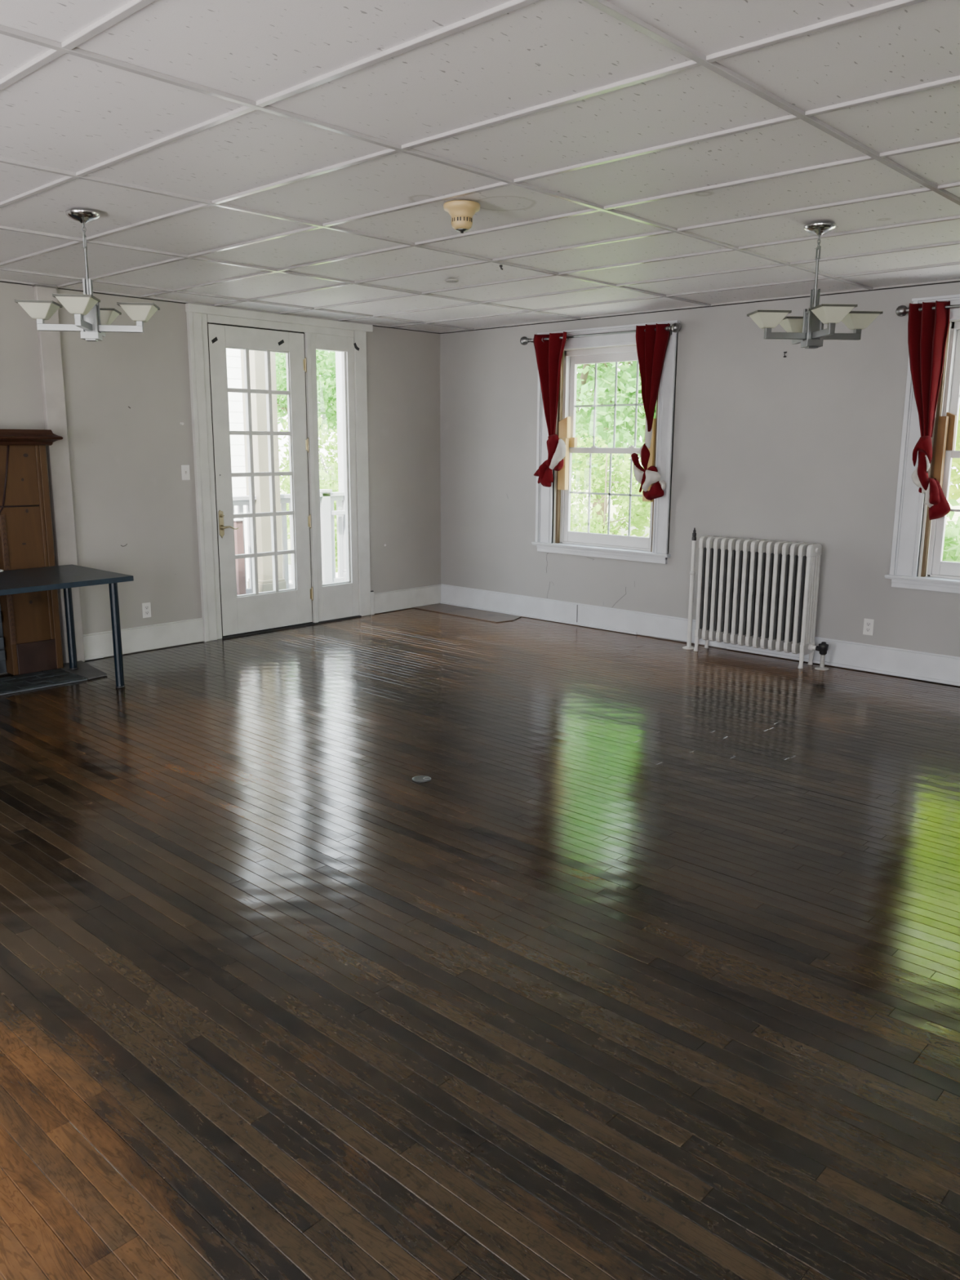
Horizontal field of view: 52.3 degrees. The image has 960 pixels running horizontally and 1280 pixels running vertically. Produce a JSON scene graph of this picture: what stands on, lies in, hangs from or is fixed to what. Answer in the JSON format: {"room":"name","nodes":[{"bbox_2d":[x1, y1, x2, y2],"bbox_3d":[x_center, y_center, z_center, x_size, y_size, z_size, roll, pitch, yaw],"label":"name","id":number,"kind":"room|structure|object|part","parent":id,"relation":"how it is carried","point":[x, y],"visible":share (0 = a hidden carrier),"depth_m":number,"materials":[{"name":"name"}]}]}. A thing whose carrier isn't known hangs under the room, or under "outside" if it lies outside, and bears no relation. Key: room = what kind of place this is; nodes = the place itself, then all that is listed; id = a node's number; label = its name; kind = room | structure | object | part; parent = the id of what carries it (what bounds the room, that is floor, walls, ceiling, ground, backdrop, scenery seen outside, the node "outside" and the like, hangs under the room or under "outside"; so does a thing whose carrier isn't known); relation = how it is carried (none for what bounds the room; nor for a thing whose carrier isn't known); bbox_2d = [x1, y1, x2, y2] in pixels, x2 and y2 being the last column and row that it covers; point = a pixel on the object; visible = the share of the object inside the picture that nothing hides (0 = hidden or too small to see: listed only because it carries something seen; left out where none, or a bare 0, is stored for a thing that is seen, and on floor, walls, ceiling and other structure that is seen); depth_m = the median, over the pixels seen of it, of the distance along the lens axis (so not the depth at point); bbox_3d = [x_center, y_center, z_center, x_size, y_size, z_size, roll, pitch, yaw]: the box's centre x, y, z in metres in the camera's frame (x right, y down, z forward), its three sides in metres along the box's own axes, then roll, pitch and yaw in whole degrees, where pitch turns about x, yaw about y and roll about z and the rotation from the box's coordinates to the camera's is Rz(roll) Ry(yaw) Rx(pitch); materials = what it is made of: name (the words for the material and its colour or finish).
{"room":"empty living room","nodes":[
{"label":"empty living room","id":0,"kind":"room"},
{"bbox_2d":[0,282,440,674],"bbox_3d":[-3.641,-0.942,6.249,0.164,2.740,9.720,11,15,42],"label":"wall","id":1,"kind":"structure","parent":0,"point":[127,397],"depth_m":7.37,"materials":[{"name":"grey paint"}]},
{"bbox_2d":[0,429,63,675],"bbox_3d":[-3.544,-0.486,6.106,0.302,1.639,1.898,11,15,42],"label":"fireplace mantel","id":2,"kind":"object","parent":1,"relation":"attached to","point":[30,636],"visible":0.9,"depth_m":6.61,"materials":[{"name":"brown wood"}]},
{"bbox_2d":[0,429,63,445],"bbox_3d":[-3.540,-1.239,5.955,0.302,0.103,1.898,11,15,42],"label":"mantel shelf","id":3,"kind":"object","parent":2,"relation":"attached to","point":[7,437],"depth_m":6.40,"materials":[{"name":"brown wood"}]},
{"bbox_2d":[32,284,84,663],"bbox_3d":[-2.933,-1.108,6.839,0.050,2.600,0.150,11,15,42],"label":"trim","id":4,"kind":"structure","parent":1,"relation":"attached to","point":[49,341],"depth_m":6.79,"materials":[{"name":"paint"}]},
{"bbox_2d":[83,617,204,660],"bbox_3d":[-2.579,-0.009,7.472,0.028,0.191,1.060,11,15,42],"label":"baseboard","id":5,"kind":"structure","parent":1,"relation":"attached to","point":[99,645],"depth_m":7.49,"materials":[{"name":"white paint"}]},
{"bbox_3d":[-2.862,0.134,7.177,0.010,0.024,0.210,11,15,42],"label":"shoe molding","id":6,"kind":"part","parent":5,"relation":"part of","materials":[{"name":"white paint"}]},
{"bbox_2d":[142,602,151,617],"bbox_3d":[-2.547,-0.228,7.476,0.008,0.115,0.070,11,15,42],"label":"wall outlet","id":7,"kind":"object","parent":1,"relation":"attached to","point":[146,607],"visible":1,"depth_m":7.47,"materials":[{"name":"white plastic"}]},
{"bbox_2d":[181,465,190,479],"bbox_3d":[-2.271,-1.293,7.555,0.016,0.115,0.070,11,15,42],"label":"light switch","id":8,"kind":"object","parent":1,"relation":"attached to","point":[185,473],"visible":1,"depth_m":7.55,"materials":[{"name":"white plastic"}]},
{"bbox_2d":[208,324,313,635],"bbox_3d":[-1.778,-1.296,8.093,0.104,2.450,0.924,11,15,42],"label":"door","id":9,"kind":"structure","parent":1,"relation":"in","point":[256,611],"depth_m":8.10,"materials":[{"name":"white paint"}]},
{"bbox_2d":[211,337,217,343],"bbox_3d":[-2.057,-2.324,7.582,0.001,0.055,0.057,11,15,42],"label":"scrap","id":10,"kind":"object","parent":9,"relation":"attached to","point":[214,340],"visible":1,"depth_m":7.58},
{"bbox_3d":[-2.074,-0.929,7.847,0.007,0.228,0.045,11,15,42],"label":"lock plate","id":11,"kind":"part","parent":9,"relation":"part of","materials":[{"name":"gold metal"}]},
{"bbox_3d":[-2.016,-0.907,7.872,0.050,0.042,0.151,11,15,42],"label":"lever","id":12,"kind":"part","parent":9,"relation":"part of","materials":[{"name":"gold metal"}]},
{"bbox_2d":[185,302,374,641],"bbox_3d":[-1.627,-1.393,8.297,0.142,2.597,1.825,11,15,42],"label":"trim","id":13,"kind":"structure","parent":1,"relation":"attached to","point":[198,317],"depth_m":7.89,"materials":[{"name":"white paint"}]},
{"bbox_2d":[311,333,359,621],"bbox_3d":[-1.271,-1.411,8.667,0.066,2.466,0.548,11,15,42],"label":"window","id":14,"kind":"structure","parent":1,"relation":"in","point":[336,600],"depth_m":8.70,"materials":[{"name":"white paint"}]},
{"bbox_2d":[353,342,359,351],"bbox_3d":[-1.081,-2.569,8.570,0.001,0.068,0.067,11,15,42],"label":"scrap","id":15,"kind":"object","parent":1,"relation":"attached to","point":[356,347],"visible":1,"depth_m":8.57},
{"bbox_2d":[370,583,441,613],"bbox_3d":[-0.705,-0.412,9.454,0.022,0.218,0.945,11,15,42],"label":"baseboard","id":16,"kind":"structure","parent":1,"relation":"attached to","point":[395,600],"depth_m":9.45,"materials":[{"name":"white paint"}]},
{"bbox_3d":[-0.687,-0.311,9.481,0.004,0.006,0.850,11,15,42],"label":"shoe molding","id":17,"kind":"part","parent":16,"relation":"part of","materials":[{"name":"white paint"}]},
{"bbox_2d":[0,603,959,1279],"bbox_3d":[-0.379,0.962,3.510,8.800,0.121,9.438,11,15,42],"label":"floor","id":18,"kind":"structure","parent":0,"point":[653,973],"depth_m":3.06,"materials":[{"name":"brown wood"}]},
{"bbox_2d":[0,660,106,695],"bbox_3d":[-3.411,0.341,6.165,0.553,0.015,2.110,11,15,42],"label":"hearth","id":19,"kind":"object","parent":18,"relation":"on","point":[37,680],"visible":0.96,"depth_m":6.57,"materials":[{"name":"grey stone"}]},
{"bbox_2d":[0,564,133,688],"bbox_3d":[-3.034,0.004,6.035,0.910,0.735,1.550,11,15,42],"label":"side table","id":20,"kind":"object","parent":18,"relation":"on","point":[66,577],"visible":1,"depth_m":6.29,"materials":[{"name":"metal"}]},
{"bbox_3d":[-2.832,-0.138,6.753,0.053,0.672,0.053,11,15,42],"label":"leg","id":21,"kind":"part","parent":20,"relation":"part of","materials":[{"name":"black metal"}]},
{"bbox_3d":[-2.348,-0.039,6.322,0.053,0.690,0.053,11,15,42],"label":"leg","id":22,"kind":"part","parent":20,"relation":"part of","materials":[{"name":"black metal"}]},
{"bbox_2d":[412,775,431,782],"bbox_3d":[-0.279,0.663,4.676,0.092,0.005,0.092,11,15,42],"label":"socket","id":23,"kind":"object","parent":18,"relation":"on","point":[420,779],"visible":1,"depth_m":4.67,"materials":[{"name":"metal"}]},
{"bbox_2d":[413,603,521,622],"bbox_3d":[-0.111,-0.258,9.256,1.140,0.006,0.375,11,15,42],"label":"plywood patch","id":24,"kind":"object","parent":18,"relation":"on","point":[496,617],"visible":1,"depth_m":9.24,"materials":[{"name":"brown wood"}]},
{"bbox_2d":[682,528,696,649],"bbox_3d":[1.650,-0.400,7.626,0.100,0.948,0.100,11,15,42],"label":"pipe","id":25,"kind":"object","parent":18,"relation":"on","point":[692,572],"visible":0.97,"depth_m":7.62,"materials":[{"name":"metal"}]},
{"bbox_2d":[691,528,696,540],"bbox_3d":[1.653,-0.817,7.542,0.035,0.098,0.034,11,15,42],"label":"air vent","id":26,"kind":"object","parent":25,"relation":"attached to","point":[694,535],"depth_m":7.53,"materials":[{"name":"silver metal"}]},
{"bbox_2d":[693,535,828,670],"bbox_3d":[2.105,-0.293,7.257,1.059,0.887,0.204,11,15,42],"label":"radiator","id":27,"kind":"object","parent":18,"relation":"on","point":[755,593],"visible":1,"depth_m":7.20,"materials":[{"name":"metal"}]},
{"bbox_3d":[1.683,0.016,7.605,0.036,0.140,0.044,11,15,42],"label":"leg","id":28,"kind":"part","parent":27,"relation":"part of","materials":[{"name":"metal"}]},
{"bbox_3d":[1.792,-0.007,7.720,0.036,0.140,0.044,11,15,42],"label":"leg","id":29,"kind":"part","parent":27,"relation":"part of","materials":[{"name":"metal"}]},
{"bbox_3d":[2.311,0.134,7.034,0.036,0.140,0.044,11,15,42],"label":"leg","id":30,"kind":"part","parent":27,"relation":"part of","materials":[{"name":"metal"}]},
{"bbox_3d":[2.420,0.112,7.149,0.036,0.140,0.044,11,15,42],"label":"leg","id":31,"kind":"part","parent":27,"relation":"part of","materials":[{"name":"metal"}]},
{"bbox_2d":[0,0,959,333],"bbox_3d":[-0.352,-1.768,2.975,9.800,0.256,10.400,11,15,42],"label":"ceiling","id":32,"kind":"structure","parent":0,"point":[294,157],"depth_m":3.54,"materials":[{"name":"tile"}]},
{"bbox_2d":[14,208,159,341],"bbox_3d":[-1.817,-1.676,4.526,0.544,0.562,0.544,9,14,36],"label":"chandelier","id":33,"kind":"object","parent":32,"relation":"hanging from","point":[92,322],"visible":1,"depth_m":4.52,"materials":[{"name":"silver metal"}]},
{"bbox_3d":[-2.037,-1.523,4.525,0.160,0.075,0.160,-1,11,-8],"label":"lamp shade","id":34,"kind":"part","parent":33,"relation":"part of","materials":[{"name":"white glass"}]},
{"bbox_3d":[-1.950,-1.464,4.549,0.206,0.052,0.028,-1,11,-8],"label":"arm","id":35,"kind":"part","parent":33,"relation":"part of","materials":[{"name":"silver metal"}]},
{"bbox_3d":[-1.786,-1.484,4.340,0.160,0.075,0.160,-1,11,-8],"label":"lamp shade","id":36,"kind":"part","parent":33,"relation":"part of","materials":[{"name":"white glass"}]},
{"bbox_3d":[-1.799,-1.441,4.439,0.028,0.052,0.206,-1,11,-8],"label":"arm","id":37,"kind":"part","parent":33,"relation":"part of","materials":[{"name":"silver metal"}]},
{"bbox_3d":[-1.816,-1.879,4.485,0.016,0.068,0.019,7,13,29],"label":"chain","id":38,"kind":"part","parent":33,"relation":"part of","materials":[{"name":"silver metal"}]},
{"bbox_3d":[-1.816,-1.729,4.515,0.013,0.165,0.013,9,14,36],"label":"rod","id":39,"kind":"part","parent":33,"relation":"part of","materials":[{"name":"silver metal"}]},
{"bbox_3d":[-1.849,-1.571,4.771,0.160,0.075,0.160,-1,11,-8],"label":"lamp shade","id":40,"kind":"part","parent":33,"relation":"part of","materials":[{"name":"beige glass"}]},
{"bbox_3d":[-1.686,-1.470,4.586,0.206,0.052,0.028,-1,11,-8],"label":"arm","id":41,"kind":"part","parent":33,"relation":"part of","materials":[{"name":"silver metal"}]},
{"bbox_3d":[-1.598,-1.533,4.587,0.160,0.075,0.160,-1,11,-8],"label":"lamp shade","id":42,"kind":"part","parent":33,"relation":"part of","materials":[{"name":"white glass"}]},
{"bbox_2d":[445,279,458,282],"bbox_3d":[-0.179,-2.299,6.264,0.086,0.010,0.086,11,15,42],"label":"ceiling plate","id":43,"kind":"object","parent":32,"relation":"attached to","point":[446,280],"visible":1,"depth_m":6.25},
{"bbox_2d":[443,200,479,233],"bbox_3d":[-0.080,-1.845,4.287,0.162,0.119,0.162,11,15,42],"label":"smoke detector","id":44,"kind":"object","parent":32,"relation":"attached to","point":[461,212],"visible":1,"depth_m":4.24,"materials":[{"name":"beige plastic"}]},
{"bbox_2d":[746,222,883,348],"bbox_3d":[1.616,-1.695,4.709,0.544,0.562,0.544,10,15,41],"label":"chandelier","id":45,"kind":"object","parent":32,"relation":"hanging from","point":[795,326],"visible":1,"depth_m":4.70,"materials":[{"name":"silver metal"}]},
{"bbox_3d":[1.394,-1.546,4.726,0.160,0.075,0.160,0,11,-3],"label":"lamp shade","id":46,"kind":"part","parent":45,"relation":"part of","materials":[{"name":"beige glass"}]},
{"bbox_3d":[1.482,-1.486,4.744,0.206,0.052,0.028,0,11,-3],"label":"arm","id":47,"kind":"part","parent":45,"relation":"part of","materials":[{"name":"silver metal"}]},
{"bbox_3d":[1.603,-1.591,4.956,0.160,0.075,0.160,0,11,-3],"label":"lamp shade","id":48,"kind":"part","parent":45,"relation":"part of","materials":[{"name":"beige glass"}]},
{"bbox_3d":[1.608,-1.513,4.881,0.028,0.052,0.206,0,11,-3],"label":"arm","id":49,"kind":"part","parent":45,"relation":"part of","materials":[{"name":"silver metal"}]},
{"bbox_3d":[1.616,-1.748,4.698,0.013,0.165,0.013,10,15,41],"label":"rod","id":50,"kind":"part","parent":45,"relation":"part of","materials":[{"name":"silver metal"}]},
{"bbox_3d":[1.617,-1.898,4.668,0.016,0.068,0.019,8,14,34],"label":"chain","id":51,"kind":"part","parent":45,"relation":"part of","materials":[{"name":"silver metal"}]},
{"bbox_3d":[1.622,-1.460,4.620,0.028,0.052,0.206,0,11,-3],"label":"arm","id":52,"kind":"part","parent":45,"relation":"part of","materials":[{"name":"silver metal"}]},
{"bbox_3d":[1.627,-1.503,4.521,0.160,0.075,0.160,0,11,-3],"label":"lamp shade","id":53,"kind":"part","parent":45,"relation":"part of","materials":[{"name":"white glass"}]},
{"bbox_3d":[1.748,-1.487,4.758,0.206,0.052,0.028,0,11,-3],"label":"arm","id":54,"kind":"part","parent":45,"relation":"part of","materials":[{"name":"silver metal"}]},
{"bbox_3d":[1.837,-1.548,4.751,0.160,0.075,0.160,0,11,-3],"label":"lamp shade","id":55,"kind":"part","parent":45,"relation":"part of","materials":[{"name":"white glass"}]},
{"bbox_2d":[440,281,959,657],"bbox_3d":[2.951,-0.989,6.648,8.960,2.740,0.162,11,15,42],"label":"wall","id":56,"kind":"structure","parent":0,"point":[803,446],"depth_m":7.37,"materials":[{"name":"grey paint"}]},
{"bbox_2d":[531,320,679,564],"bbox_3d":[1.060,-1.648,8.260,1.420,1.893,0.210,11,15,42],"label":"window","id":57,"kind":"structure","parent":56,"relation":"in","point":[551,515],"depth_m":8.27,"materials":[{"name":"white paint"}]},
{"bbox_2d":[557,438,568,489],"bbox_3d":[0.730,-1.539,8.560,0.079,0.442,0.049,11,15,42],"label":"board","id":58,"kind":"object","parent":57,"relation":"attached to","point":[562,477],"visible":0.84,"depth_m":8.55,"materials":[{"name":"beige wood"}]},
{"bbox_2d":[558,416,570,438],"bbox_3d":[0.736,-1.845,8.494,0.094,0.181,0.049,11,15,42],"label":"block","id":59,"kind":"object","parent":58,"relation":"on","point":[564,432],"visible":0.91,"depth_m":8.47,"materials":[{"name":"beige wood"}]},
{"bbox_2d":[568,437,577,447],"bbox_3d":[0.801,-1.725,8.537,0.090,0.084,0.044,11,15,42],"label":"block","id":60,"kind":"object","parent":57,"relation":"on","point":[572,441],"visible":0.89,"depth_m":8.51,"materials":[{"name":"beige wood"}]},
{"bbox_2d":[520,322,680,345],"bbox_3d":[0.956,-2.499,8.019,1.594,0.077,0.115,11,15,42],"label":"curtain rod","id":61,"kind":"object","parent":57,"relation":"attached to","point":[675,327],"visible":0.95,"depth_m":7.93,"materials":[{"name":"silver metal"}]},
{"bbox_2d":[533,331,568,487],"bbox_3d":[0.603,-1.967,8.418,0.404,1.292,0.128,11,15,42],"label":"curtain","id":62,"kind":"object","parent":61,"relation":"hanging from","point":[548,353],"visible":1,"depth_m":8.37,"materials":[{"name":"red fabric"}]},
{"bbox_2d":[533,331,566,435],"bbox_3d":[0.604,-2.181,8.376,0.407,0.856,0.128,11,15,42],"label":"drape","id":63,"kind":"object","parent":62,"relation":"hanging from","point":[548,353],"depth_m":8.35,"materials":[{"name":"red fabric"}]},
{"bbox_2d":[631,323,670,500],"bbox_3d":[1.342,-1.791,7.744,0.308,1.358,0.133,11,15,42],"label":"curtain","id":64,"kind":"object","parent":61,"relation":"hanging from","point":[651,344],"visible":1,"depth_m":7.70,"materials":[{"name":"red fabric"}]},
{"bbox_2d":[635,323,670,431],"bbox_3d":[1.333,-2.058,7.699,0.287,0.817,0.135,11,15,42],"label":"drape","id":65,"kind":"object","parent":64,"relation":"hanging from","point":[651,344],"depth_m":7.66,"materials":[{"name":"red fabric"}]},
{"bbox_3d":[1.129,-1.990,8.235,0.926,0.818,0.036,11,15,42],"label":"sash","id":66,"kind":"part","parent":57,"relation":"part of","materials":[{"name":"plastic"}]},
{"bbox_2d":[569,453,642,536],"bbox_3d":[1.106,-1.244,8.345,0.849,0.682,0.008,11,15,42],"label":"grille","id":67,"kind":"object","parent":57,"relation":"attached to","point":[571,533],"depth_m":8.41,"materials":[{"name":"white plastic"}]},
{"bbox_3d":[1.097,-1.223,8.358,0.926,0.823,0.036,11,15,42],"label":"sash","id":68,"kind":"part","parent":57,"relation":"part of","materials":[{"name":"plastic"}]},
{"bbox_3d":[1.112,-1.618,8.293,0.982,1.654,0.100,11,15,42],"label":"vinyl frame","id":69,"kind":"part","parent":57,"relation":"part of","materials":[{"name":"white plastic"}]},
{"bbox_2d":[574,360,656,448],"bbox_3d":[1.138,-1.975,8.229,0.849,0.702,0.008,11,15,42],"label":"grille","id":70,"kind":"object","parent":57,"relation":"attached to","point":[576,362],"depth_m":8.27,"materials":[{"name":"white plastic"}]},
{"bbox_2d":[642,417,656,502],"bbox_3d":[1.381,-1.462,7.959,0.082,0.665,0.049,11,15,42],"label":"board","id":71,"kind":"object","parent":57,"relation":"attached to","point":[651,460],"visible":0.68,"depth_m":7.91,"materials":[{"name":"beige wood"}]},
{"bbox_2d":[440,583,959,686],"bbox_3d":[2.828,0.142,6.854,8.782,0.193,0.034,11,15,42],"label":"baseboard","id":72,"kind":"structure","parent":56,"relation":"attached to","point":[915,664],"depth_m":8.00,"materials":[{"name":"white paint"}]},
{"bbox_2d":[862,618,874,635],"bbox_3d":[2.742,-0.092,6.906,0.070,0.115,0.008,11,15,42],"label":"wall outlet","id":73,"kind":"object","parent":56,"relation":"attached to","point":[868,629],"visible":1,"depth_m":6.90,"materials":[{"name":"white plastic"}]},
{"bbox_2d":[884,293,959,593],"bbox_3d":[3.376,-1.212,6.155,1.420,1.893,0.210,11,15,42],"label":"window","id":74,"kind":"structure","parent":56,"relation":"in","point":[941,575],"depth_m":6.54,"materials":[{"name":"white paint"}]},
{"bbox_2d":[895,304,959,316],"bbox_3d":[3.317,-2.038,5.875,1.596,0.077,0.115,11,15,42],"label":"curtain rod","id":75,"kind":"object","parent":74,"relation":"attached to","point":[902,310],"visible":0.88,"depth_m":6.33,"materials":[{"name":"silver metal"}]},
{"bbox_2d":[907,300,950,519],"bbox_3d":[2.904,-1.470,6.330,0.375,1.379,0.122,9,14,38],"label":"curtain","id":76,"kind":"object","parent":75,"relation":"hanging from","point":[927,328],"visible":1,"depth_m":6.31,"materials":[{"name":"red fabric"}]},
{"bbox_2d":[907,300,950,437],"bbox_3d":[2.859,-1.740,6.318,0.255,0.845,0.131,11,15,42],"label":"drape","id":77,"kind":"object","parent":76,"relation":"hanging from","point":[927,328],"depth_m":6.28,"materials":[{"name":"red fabric"}]},
{"bbox_2d":[933,416,948,488],"bbox_3d":[3.032,-1.205,6.447,0.049,0.525,0.049,11,15,42],"label":"board","id":78,"kind":"object","parent":74,"relation":"attached to","point":[943,423],"visible":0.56,"depth_m":6.42,"materials":[{"name":"brown wood"}]},
{"bbox_3d":[3.428,-1.182,6.188,0.982,1.654,0.100,11,15,42],"label":"vinyl frame","id":79,"kind":"part","parent":74,"relation":"part of","materials":[{"name":"white plastic"}]},
{"bbox_3d":[3.412,-0.788,6.252,0.926,0.823,0.036,11,15,42],"label":"sash","id":80,"kind":"part","parent":74,"relation":"part of","materials":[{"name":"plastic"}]},
{"bbox_2d":[946,412,957,450],"bbox_3d":[3.093,-1.374,6.436,0.065,0.248,0.044,11,15,42],"label":"block","id":81,"kind":"object","parent":74,"relation":"on","point":[951,435],"visible":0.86,"depth_m":6.42,"materials":[{"name":"brown wood"}]},
{"bbox_3d":[3.445,-1.554,6.130,0.926,0.818,0.036,11,15,42],"label":"sash","id":82,"kind":"part","parent":74,"relation":"part of","materials":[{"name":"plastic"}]},
{"bbox_2d":[950,509,959,511],"bbox_3d":[3.422,-0.808,6.239,0.849,0.682,0.008,11,15,42],"label":"grille","id":83,"kind":"object","parent":74,"relation":"attached to","point":[951,510],"depth_m":6.48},
{"bbox_2d":[942,498,959,562],"bbox_3d":[3.946,-0.441,8.698,1.809,2.027,1.716,11,15,42],"label":"leafy tree","id":84,"kind":"object","parent":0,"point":[951,551],"visible":0.06,"depth_m":8.10,"materials":[{"name":"green plant"}]},
{"label":"outside","id":85,"kind":"structure","parent":0,"visible":0},
{"bbox_2d":[282,564,337,582],"bbox_3d":[-12.542,2.941,-2.853,80.000,0.190,44.300,11,15,42],"label":"driveway","id":86,"kind":"structure","parent":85,"point":[289,565],"depth_m":17.41,"materials":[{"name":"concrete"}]},
{"bbox_2d":[226,348,248,588],"bbox_3d":[-7.216,-3.709,12.808,3.700,6.700,8.550,11,15,42],"label":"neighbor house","id":87,"kind":"structure","parent":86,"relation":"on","point":[233,370],"depth_m":14.67,"materials":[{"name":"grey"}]},
{"bbox_2d":[279,459,338,572],"bbox_3d":[-2.126,-1.334,12.876,1.251,2.068,1.360,11,15,42],"label":"leafy tree","id":88,"kind":"object","parent":86,"relation":"on","point":[331,478],"visible":0.08,"depth_m":12.63,"materials":[{"name":"green plant"}]},
{"bbox_2d":[570,430,650,537],"bbox_3d":[1.471,-1.294,11.816,1.722,2.444,1.949,1,11,4],"label":"leafy tree","id":89,"kind":"object","parent":86,"relation":"on","point":[640,509],"visible":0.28,"depth_m":11.86,"materials":[{"name":"green plant"}]},
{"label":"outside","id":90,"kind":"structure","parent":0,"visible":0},
{"bbox_2d":[280,482,959,568],"bbox_3d":[14.675,-2.714,25.909,80.000,0.200,35.700,11,15,42],"label":"lawn","id":91,"kind":"structure","parent":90,"point":[957,514],"depth_m":31.75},
{"bbox_2d":[275,349,337,438],"bbox_3d":[-3.698,-4.815,22.081,3.685,5.250,4.411,1,11,5],"label":"leafy tree","id":92,"kind":"object","parent":91,"relation":"on","point":[326,360],"visible":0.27,"depth_m":20.91,"materials":[{"name":"green plant"}]},
{"bbox_2d":[278,416,338,516],"bbox_3d":[-2.775,-2.997,18.862,2.316,2.960,2.293,-2,12,-11],"label":"leafy tree","id":93,"kind":"object","parent":91,"relation":"on","point":[323,437],"visible":0.08,"depth_m":18.31,"materials":[{"name":"green plant"}]},
{"bbox_2d":[573,361,639,525],"bbox_3d":[2.820,-6.932,22.859,8.490,9.154,5.982,11,15,42],"label":"leafy tree","id":94,"kind":"object","parent":91,"relation":"on","point":[589,391],"visible":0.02,"depth_m":24.01,"materials":[{"name":"green plant"}]},
{"bbox_2d":[571,360,656,489],"bbox_3d":[2.027,-4.272,15.579,5.459,6.842,5.190,-8,14,-37],"label":"leafy tree","id":95,"kind":"object","parent":91,"relation":"on","point":[606,372],"visible":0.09,"depth_m":14.46,"materials":[{"name":"green plant"}]},
{"bbox_2d":[948,405,959,503],"bbox_3d":[5.905,-2.957,10.903,5.022,6.110,5.529,11,15,42],"label":"leafy tree","id":96,"kind":"object","parent":91,"relation":"on","point":[954,477],"visible":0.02,"depth_m":10.96,"materials":[{"name":"green plant"}]},
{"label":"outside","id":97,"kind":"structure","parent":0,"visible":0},
{"bbox_3d":[-2.644,-0.119,8.874,1.635,0.100,7.500,11,15,42],"label":"porch deck","id":98,"kind":"object","parent":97,"visible":0},
{"bbox_2d":[233,518,245,595],"bbox_3d":[-2.396,-0.774,9.727,0.100,0.850,0.100,11,15,42],"label":"post","id":99,"kind":"object","parent":98,"relation":"on","point":[238,533],"visible":0.58,"depth_m":9.69,"materials":[{"name":"paint"}]},
{"bbox_2d":[240,349,286,592],"bbox_3d":[-2.211,-1.915,9.905,0.300,3.020,0.310,11,15,42],"label":"porch column","id":100,"kind":"structure","parent":98,"relation":"on","point":[257,366],"depth_m":9.84,"materials":[{"name":"beige paint"}]},
{"bbox_2d":[232,488,345,594],"bbox_3d":[-1.958,-1.024,10.348,0.175,1.100,4.009,11,15,42],"label":"porch railing","id":101,"kind":"object","parent":98,"relation":"on","point":[327,497],"visible":0.2,"depth_m":10.55,"materials":[{"name":"white paint"}]},
{"bbox_3d":[-1.968,-1.486,10.261,0.120,0.090,4.000,11,15,42],"label":"rail","id":102,"kind":"part","parent":101,"relation":"part of","materials":[{"name":"white paint"}]},
{"bbox_3d":[-1.973,-0.584,10.442,0.060,0.050,4.000,11,15,42],"label":"rail","id":103,"kind":"part","parent":101,"relation":"part of","materials":[{"name":"white paint"}]},
{"bbox_3d":[-1.695,-1.082,10.645,0.150,1.100,0.140,11,15,42],"label":"newel post","id":104,"kind":"part","parent":101,"relation":"part of","materials":[{"name":"white paint"}]},
{"bbox_3d":[-1.448,-1.405,10.744,0.060,0.045,0.420,11,15,42],"label":"hand rail","id":105,"kind":"part","parent":101,"relation":"part of","materials":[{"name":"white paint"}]},
{"bbox_2d":[335,351,346,581],"bbox_3d":[-1.486,-2.069,10.685,0.160,3.020,0.160,11,15,42],"label":"porch column","id":106,"kind":"structure","parent":98,"relation":"on","point":[338,354],"depth_m":10.63,"materials":[{"name":"white paint"}]}
]}

